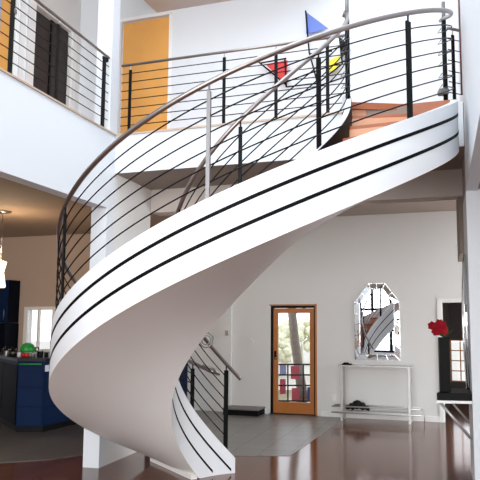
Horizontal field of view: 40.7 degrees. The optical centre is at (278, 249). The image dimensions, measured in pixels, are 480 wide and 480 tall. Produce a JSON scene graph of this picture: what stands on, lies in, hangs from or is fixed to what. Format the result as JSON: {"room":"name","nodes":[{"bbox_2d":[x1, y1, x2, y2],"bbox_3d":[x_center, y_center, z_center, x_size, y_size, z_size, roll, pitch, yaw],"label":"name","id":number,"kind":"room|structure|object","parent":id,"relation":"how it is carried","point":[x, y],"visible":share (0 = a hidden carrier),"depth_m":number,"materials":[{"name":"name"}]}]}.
{"room":"house entrance hall","nodes":[
{"label":"house entrance hall","id":0,"kind":"room"},
{"bbox_2d":[12,0,81,106],"bbox_3d":[-4.125,-3.099,6.552,0.150,2.832,9.500,-2,-7,14],"label":"wall","id":1,"kind":"structure","parent":0,"point":[69,11],"depth_m":9.87,"materials":[{"name":"white paint"}]},
{"bbox_2d":[0,0,16,73],"bbox_3d":[-3.591,-2.514,8.374,0.110,2.060,0.460,-2,-7,14],"label":"door","id":2,"kind":"structure","parent":1,"relation":"in","point":[4,4],"depth_m":8.47,"materials":[{"name":"orange wood"}]},
{"bbox_2d":[13,0,36,85],"bbox_3d":[-3.452,-2.473,8.760,0.047,2.060,0.400,-2,-7,14],"label":"closet door","id":3,"kind":"structure","parent":1,"relation":"in","point":[18,72],"depth_m":8.77,"materials":[{"name":"white paint"}]},
{"bbox_2d":[33,12,68,104],"bbox_3d":[-3.360,-2.383,9.422,0.060,2.030,0.900,-2,-7,14],"label":"door","id":4,"kind":"structure","parent":1,"relation":"in","point":[40,52],"depth_m":9.43,"materials":[{"name":"black paint"}]},
{"bbox_2d":[69,32,80,111],"bbox_3d":[-3.114,-2.318,10.088,0.049,2.050,0.460,-2,-7,14],"label":"door","id":5,"kind":"structure","parent":1,"relation":"in","point":[74,105],"depth_m":10.00,"materials":[{"name":"white paint"}]},
{"bbox_2d":[0,70,108,207],"bbox_3d":[-3.210,-1.437,4.314,0.170,0.967,7.998,-2,-7,14],"label":"wall","id":6,"kind":"structure","parent":0,"point":[46,146],"depth_m":6.89,"materials":[{"name":"white paint"}]},
{"bbox_2d":[0,67,116,135],"bbox_3d":[-3.152,-1.917,4.453,0.140,0.018,8.190,-2,-7,14],"label":"trim","id":7,"kind":"structure","parent":6,"relation":"on","point":[1,69],"depth_m":7.01,"materials":[{"name":"brown wood"}]},
{"bbox_2d":[0,0,109,126],"bbox_3d":[-3.131,-2.424,4.428,0.046,0.960,7.840,-2,-7,14],"label":"balcony railing","id":8,"kind":"object","parent":7,"relation":"on","point":[105,57],"visible":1,"depth_m":7.12,"materials":[{"name":"metal"}]},
{"bbox_2d":[83,0,120,467],"bbox_3d":[-2.231,-0.549,8.215,0.214,6.420,0.187,-2,-7,14],"label":"wall column","id":9,"kind":"structure","parent":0,"point":[94,445],"depth_m":8.26,"materials":[{"name":"white paint"}]},
{"bbox_2d":[106,175,150,464],"bbox_3d":[-2.074,0.897,8.661,0.198,3.645,1.060,-2,-7,14],"label":"wall","id":10,"kind":"structure","parent":0,"point":[115,451],"depth_m":8.59,"materials":[{"name":"white paint"}]},
{"bbox_2d":[144,0,231,12],"bbox_3d":[-0.541,-3.938,8.787,3.120,0.450,1.200,-2,-7,18],"label":"ceiling","id":11,"kind":"structure","parent":0,"point":[157,5],"depth_m":9.53,"materials":[{"name":"grey paint"}]},
{"bbox_2d":[0,211,461,421],"bbox_3d":[-2.123,1.287,13.270,15.000,3.900,0.192,-2,-7,18],"label":"wall","id":12,"kind":"structure","parent":0,"point":[415,255],"depth_m":12.14,"materials":[{"name":"white paint"}]},
{"bbox_2d":[0,280,19,322],"bbox_3d":[-6.074,1.155,14.267,0.520,0.930,0.387,-2,-7,18],"label":"upper cabinet","id":13,"kind":"object","parent":12,"relation":"attached to","point":[9,295],"visible":0.99,"depth_m":14.11,"materials":[{"name":"blue paint"}]},
{"bbox_2d":[23,307,55,351],"bbox_3d":[-5.227,1.747,14.143,0.830,0.970,0.070,-2,-7,18],"label":"window","id":14,"kind":"structure","parent":12,"relation":"in","point":[26,309],"depth_m":14.18,"materials":[{"name":"white paint"}]},
{"bbox_2d":[219,305,231,411],"bbox_3d":[-1.035,1.366,12.789,0.240,3.640,0.050,-2,-7,18],"label":"wall","id":15,"kind":"structure","parent":12,"relation":"attached to","point":[226,318],"depth_m":12.69,"materials":[{"name":"white paint"}]},
{"bbox_2d":[269,304,316,415],"bbox_3d":[0.295,2.100,12.354,0.950,2.090,0.170,-2,-7,18],"label":"door","id":16,"kind":"structure","parent":12,"relation":"in","point":[276,407],"depth_m":12.33,"materials":[{"name":"orange wood"}]},
{"bbox_2d":[354,283,400,359],"bbox_3d":[1.813,1.328,11.863,0.830,1.400,0.038,-2,-7,18],"label":"arched mirror","id":17,"kind":"object","parent":12,"relation":"attached to","point":[377,309],"visible":1,"depth_m":11.85,"materials":[{"name":"silver metal"}]},
{"bbox_2d":[360,289,394,354],"bbox_3d":[1.813,1.328,11.861,0.630,1.200,0.006,-2,-7,18],"label":"mirror glass","id":18,"kind":"object","parent":17,"relation":"attached to","point":[377,306],"depth_m":11.85,"materials":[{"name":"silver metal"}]},
{"bbox_2d":[321,411,439,421],"bbox_3d":[1.818,3.028,11.680,2.160,0.100,0.020,-2,-7,18],"label":"baseboard","id":19,"kind":"structure","parent":12,"relation":"attached to","point":[323,413],"depth_m":11.64,"materials":[{"name":"white paint"}]},
{"bbox_2d":[437,298,461,422],"bbox_3d":[3.403,1.945,11.283,1.170,2.170,0.020,-2,-7,18],"label":"trim","id":20,"kind":"structure","parent":12,"relation":"attached to","point":[439,301],"depth_m":11.50,"materials":[{"name":"white paint"}]},
{"bbox_2d":[0,102,464,237],"bbox_3d":[-3.945,-1.308,7.601,12.799,0.493,14.000,-2,-7,14],"label":"ceiling","id":21,"kind":"structure","parent":0,"point":[35,212],"depth_m":10.01,"materials":[{"name":"beige paint"}]},
{"bbox_2d":[0,210,11,287],"bbox_3d":[-4.760,-0.003,11.079,0.280,1.325,0.280,0,-6,0],"label":"pendant lamp","id":22,"kind":"object","parent":21,"relation":"hanging from","point":[2,263],"visible":1,"depth_m":11.01,"materials":[{"name":"glass"}]},
{"bbox_2d":[151,169,462,215],"bbox_3d":[0.388,-0.753,8.755,4.600,0.335,0.280,-2,-7,18],"label":"beam","id":23,"kind":"structure","parent":21,"relation":"attached to","point":[438,185],"depth_m":8.23,"materials":[{"name":"grey paint"}]},
{"bbox_2d":[446,26,460,98],"bbox_3d":[1.960,-2.046,7.192,0.157,0.887,0.032,3,-7,-24],"label":"guard","id":24,"kind":"object","parent":21,"relation":"on","point":[452,29],"visible":0.84,"depth_m":7.19,"materials":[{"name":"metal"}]},
{"bbox_2d":[0,390,472,479],"bbox_3d":[-1.505,2.503,5.756,17.000,0.206,22.000,0,-6,0],"label":"floor","id":25,"kind":"structure","parent":0,"point":[353,448],"depth_m":8.71,"materials":[{"name":"brown wood"}]},
{"bbox_2d":[0,323,18,351],"bbox_3d":[-6.640,2.487,14.264,1.720,1.700,0.440,-2,-7,18],"label":"oven tower","id":26,"kind":"object","parent":25,"relation":"on","point":[8,331],"visible":0.45,"depth_m":14.00,"materials":[{"name":"black metal"}]},
{"bbox_2d":[0,358,76,431],"bbox_3d":[-4.280,2.477,11.428,2.249,1.105,2.531,0,-6,0],"label":"base cabinet","id":27,"kind":"object","parent":25,"relation":"on","point":[26,403],"visible":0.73,"depth_m":10.28,"materials":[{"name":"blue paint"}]},
{"bbox_2d":[0,351,49,361],"bbox_3d":[-4.285,1.906,11.522,2.316,0.048,2.543,0,-6,0],"label":"countertop","id":28,"kind":"structure","parent":27,"relation":"on","point":[29,358],"depth_m":10.43,"materials":[{"name":"stone"}]},
{"bbox_2d":[37,350,43,356],"bbox_3d":[-3.993,1.748,10.822,0.100,0.110,0.100,0,-6,0],"label":"jar","id":29,"kind":"object","parent":28,"relation":"on","point":[39,352],"visible":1,"depth_m":10.78,"materials":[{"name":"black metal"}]},
{"bbox_3d":[-4.347,1.814,11.166,0.240,0.054,0.240,0,-6,0],"label":"cake stand","id":30,"kind":"object","parent":28,"relation":"on","visible":0},
{"bbox_2d":[19,343,34,352],"bbox_3d":[-4.347,1.703,11.179,0.260,0.168,0.260,0,-6,0],"label":"dome","id":31,"kind":"object","parent":30,"relation":"on","point":[26,347],"visible":0.94,"depth_m":11.08,"materials":[{"name":"plastic"}]},
{"bbox_2d":[179,362,187,396],"bbox_3d":[-2.440,2.660,12.762,1.120,1.044,0.596,-2,-7,18],"label":"base cabinet","id":32,"kind":"object","parent":25,"relation":"on","point":[183,375],"visible":0.02,"depth_m":12.76,"materials":[{"name":"blue paint"}]},
{"bbox_2d":[223,405,264,415],"bbox_3d":[-0.652,3.071,12.264,0.720,0.136,0.420,-2,-7,18],"label":"platform","id":33,"kind":"object","parent":25,"relation":"on","point":[239,410],"visible":0.87,"depth_m":12.09,"materials":[{"name":"grey stone"}]},
{"bbox_2d":[49,0,458,479],"bbox_3d":[-0.417,-0.190,6.569,4.177,5.344,3.398,-4,-8,34],"label":"spiral staircase","id":34,"kind":"structure","parent":25,"relation":"on","point":[123,337],"depth_m":5.33,"materials":[{"name":"white paint"}]},
{"bbox_2d":[352,102,401,109],"bbox_3d":[1.275,-1.583,7.196,1.040,0.075,0.040,1,-6,-6],"label":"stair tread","id":35,"kind":"structure","parent":34,"relation":"attached to","point":[365,106],"depth_m":7.15,"materials":[{"name":"orange wood"}]},
{"bbox_2d":[331,364,424,423],"bbox_3d":[1.773,2.561,11.466,1.637,0.980,0.312,-2,-7,18],"label":"console table","id":36,"kind":"object","parent":25,"relation":"on","point":[343,410],"visible":1,"depth_m":11.44,"materials":[{"name":"metal"}]},
{"bbox_2d":[345,400,369,410],"bbox_3d":[1.416,2.795,11.562,0.438,0.183,0.173,-1,-6,7],"label":"crumpled bag","id":37,"kind":"object","parent":36,"relation":"on","point":[357,402],"visible":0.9,"depth_m":11.50,"materials":[{"name":"black fabric"}]},
{"bbox_2d":[343,409,411,414],"bbox_3d":[1.733,2.885,11.449,1.250,0.012,0.260,-2,-7,18],"label":"shelf","id":38,"kind":"object","parent":36,"relation":"attached to","point":[373,412],"depth_m":11.36,"materials":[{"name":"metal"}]},
{"bbox_2d":[78,0,459,133],"bbox_3d":[0.294,-3.017,9.124,8.600,3.262,0.150,-2,-7,18],"label":"wall","id":39,"kind":"structure","parent":0,"point":[234,24],"depth_m":9.11,"materials":[{"name":"white paint"}]},
{"bbox_2d":[120,10,173,133],"bbox_3d":[-2.013,-2.451,9.768,0.940,2.272,0.082,-2,-7,18],"label":"door","id":40,"kind":"structure","parent":39,"relation":"in","point":[147,40],"depth_m":9.78,"materials":[{"name":"orange wood"}]},
{"bbox_2d":[258,58,287,79],"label":"wall sculpture","id":41,"kind":"object","parent":39,"relation":"attached to","point":[280,75],"depth_m":8.97,"materials":[{"name":"metal"}]},
{"bbox_2d":[285,59,315,87],"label":"wall sculpture","id":42,"kind":"object","parent":39,"relation":"attached to","point":[286,86],"depth_m":8.81,"materials":[{"name":"metal"}]},
{"bbox_2d":[305,10,327,54],"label":"wall sculpture","id":43,"kind":"object","parent":39,"relation":"attached to","point":[313,25],"depth_m":8.88,"materials":[{"name":"metal"}]},
{"bbox_2d":[329,34,344,74],"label":"wall sculpture","id":44,"kind":"object","parent":39,"relation":"attached to","point":[332,61],"depth_m":8.72,"materials":[{"name":"metal"}]},
{"bbox_2d":[115,102,463,173],"bbox_3d":[-0.047,-1.291,7.679,4.330,0.493,0.019,-2,-7,18],"label":"wall","id":45,"kind":"structure","parent":0,"point":[198,146],"depth_m":7.88,"materials":[{"name":"white paint"}]},
{"bbox_2d":[117,111,341,135],"bbox_3d":[-0.644,-1.520,7.955,3.000,0.022,0.160,-2,-7,18],"label":"trim","id":46,"kind":"structure","parent":45,"relation":"attached to","point":[340,112],"depth_m":7.88,"materials":[{"name":"brown wood"}]},
{"bbox_2d":[120,34,344,129],"bbox_3d":[-0.631,-2.012,7.996,3.010,0.949,0.032,-2,-7,18],"label":"walkway railing","id":47,"kind":"object","parent":46,"relation":"on","point":[275,63],"visible":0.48,"depth_m":7.99,"materials":[{"name":"metal"}]},
{"bbox_2d":[413,99,456,112],"bbox_3d":[1.725,-1.540,7.104,0.470,0.180,0.021,-2,-7,18],"label":"stair step","id":48,"kind":"structure","parent":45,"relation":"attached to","point":[423,107],"depth_m":7.12,"materials":[{"name":"orange wood"}]},
{"bbox_2d":[366,106,406,114],"bbox_3d":[1.159,-1.334,7.275,0.810,0.493,0.255,0,-6,0],"label":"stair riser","id":49,"kind":"structure","parent":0,"point":[403,109],"depth_m":7.17,"materials":[{"name":"paint"}]},
{"bbox_2d":[335,200,455,216],"bbox_3d":[1.335,-0.928,11.379,4.650,0.383,4.100,-2,-7,18],"label":"ceiling","id":50,"kind":"structure","parent":0,"point":[444,205],"depth_m":11.45,"materials":[{"name":"paint"}]},
{"bbox_2d":[442,303,450,415],"bbox_3d":[3.310,1.619,12.991,0.120,3.200,2.720,-2,-7,18],"label":"wall","id":51,"kind":"structure","parent":0,"point":[445,306],"depth_m":13.43,"materials":[{"name":"paint"}]},
{"bbox_2d":[449,303,465,387],"bbox_3d":[5.523,1.711,13.773,6.000,3.200,0.150,-2,-7,18],"label":"wall","id":52,"kind":"structure","parent":0,"point":[455,309],"depth_m":14.22,"materials":[{"name":"black paint"}]},
{"bbox_2d":[450,340,465,381],"bbox_3d":[3.995,2.442,14.134,0.425,0.902,0.040,-2,-7,18],"label":"window","id":53,"kind":"structure","parent":52,"relation":"in","point":[451,350],"depth_m":14.14,"materials":[{"name":"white wood"}]},
{"bbox_2d":[456,0,479,190],"bbox_3d":[1.062,-3.203,3.139,0.120,4.229,14.508,-2,-7,14],"label":"wall","id":54,"kind":"structure","parent":0,"point":[469,9],"depth_m":5.70,"materials":[{"name":"white paint"}]},
{"bbox_2d":[456,196,463,261],"bbox_3d":[2.542,-0.404,8.578,0.299,1.030,1.220,-2,-7,14],"label":"trim","id":55,"kind":"structure","parent":54,"relation":"attached to","point":[459,203],"depth_m":8.05,"materials":[{"name":"paint"}]},
{"bbox_2d":[458,0,462,94],"bbox_3d":[2.033,-2.727,7.254,0.020,2.050,0.020,0,-6,0],"label":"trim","id":56,"kind":"structure","parent":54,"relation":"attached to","point":[458,0],"depth_m":7.20,"materials":[{"name":"white paint"}]},
{"bbox_2d":[462,156,479,201],"bbox_3d":[2.402,-0.826,7.536,0.586,0.452,1.108,-1,-6,6],"label":"wall","id":57,"kind":"structure","parent":0,"point":[463,165],"depth_m":7.52,"materials":[{"name":"paint"}]},
{"bbox_2d":[463,189,479,479],"bbox_3d":[3.138,0.982,7.296,2.200,3.191,1.118,0,-6,0],"label":"wall","id":58,"kind":"structure","parent":0,"point":[471,204],"depth_m":6.91,"materials":[{"name":"white paint"}]},
{"bbox_2d":[437,388,471,466],"bbox_3d":[1.935,1.936,7.070,0.375,0.760,0.609,-1,-7,14],"label":"wall shelf","id":59,"kind":"object","parent":58,"relation":"attached to","point":[457,395],"visible":0.89,"depth_m":6.85,"materials":[{"name":"metal"}]},
{"bbox_2d":[438,337,450,391],"bbox_3d":[1.815,1.257,7.054,0.110,0.585,0.115,-1,-6,8],"label":"vase","id":60,"kind":"object","parent":59,"relation":"on","point":[443,342],"visible":1,"depth_m":7.00,"materials":[{"name":"black ceramic"}]},
{"bbox_2d":[428,319,452,336],"bbox_3d":[1.776,0.865,7.062,0.265,0.201,0.123,0,-6,0],"label":"flower bouquet","id":61,"kind":"object","parent":60,"relation":"on","point":[439,327],"visible":1,"depth_m":7.04,"materials":[{"name":"red plant"}]},
{"bbox_2d":[462,254,469,388],"bbox_3d":[2.154,0.832,7.444,0.053,1.546,0.592,-2,-7,14],"label":"wall mirror","id":62,"kind":"object","parent":58,"relation":"attached to","point":[465,331],"visible":1,"depth_m":7.22,"materials":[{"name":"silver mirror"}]},
{"bbox_2d":[465,255,469,388],"bbox_3d":[2.163,0.831,7.442,0.035,1.520,0.564,-2,-7,14],"label":"mirror glass","id":63,"kind":"object","parent":62,"relation":"attached to","point":[467,377],"depth_m":7.19,"materials":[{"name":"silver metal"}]},
{"label":"outside","id":64,"kind":"structure","parent":0,"visible":0},
{"bbox_2d":[31,341,465,389],"bbox_3d":[-4.012,5.920,35.661,52.000,0.190,47.800,0,-6,0],"label":"ground","id":65,"kind":"structure","parent":64,"point":[43,344],"depth_m":27.78,"materials":[{"name":"white"}]},
{"bbox_2d":[279,332,291,363],"bbox_3d":[-0.260,3.514,21.700,1.532,1.567,1.760,0,-6,0],"label":"shrub","id":66,"kind":"object","parent":65,"relation":"on","point":[285,352],"visible":0.3,"depth_m":21.35,"materials":[{"name":"green plant"}]},
{"bbox_2d":[278,364,309,401],"bbox_3d":[0.318,2.891,13.652,1.370,0.927,0.040,0,-6,0],"label":"gate","id":67,"kind":"object","parent":65,"relation":"on","point":[294,374],"visible":0.52,"depth_m":13.65,"materials":[{"name":"black paint"}]},
{"bbox_2d":[279,319,309,363],"bbox_3d":[0.969,3.937,27.661,2.337,2.063,2.279,0,-6,0],"label":"shrub","id":68,"kind":"object","parent":65,"relation":"on","point":[303,326],"visible":0.34,"depth_m":27.11,"materials":[{"name":"green plant"}]},
{"bbox_2d":[288,313,306,396],"bbox_3d":[0.702,1.754,15.501,0.990,3.720,0.260,0,-6,0],"label":"tree","id":69,"kind":"object","parent":65,"relation":"on","point":[292,317],"visible":0.37,"depth_m":15.36,"materials":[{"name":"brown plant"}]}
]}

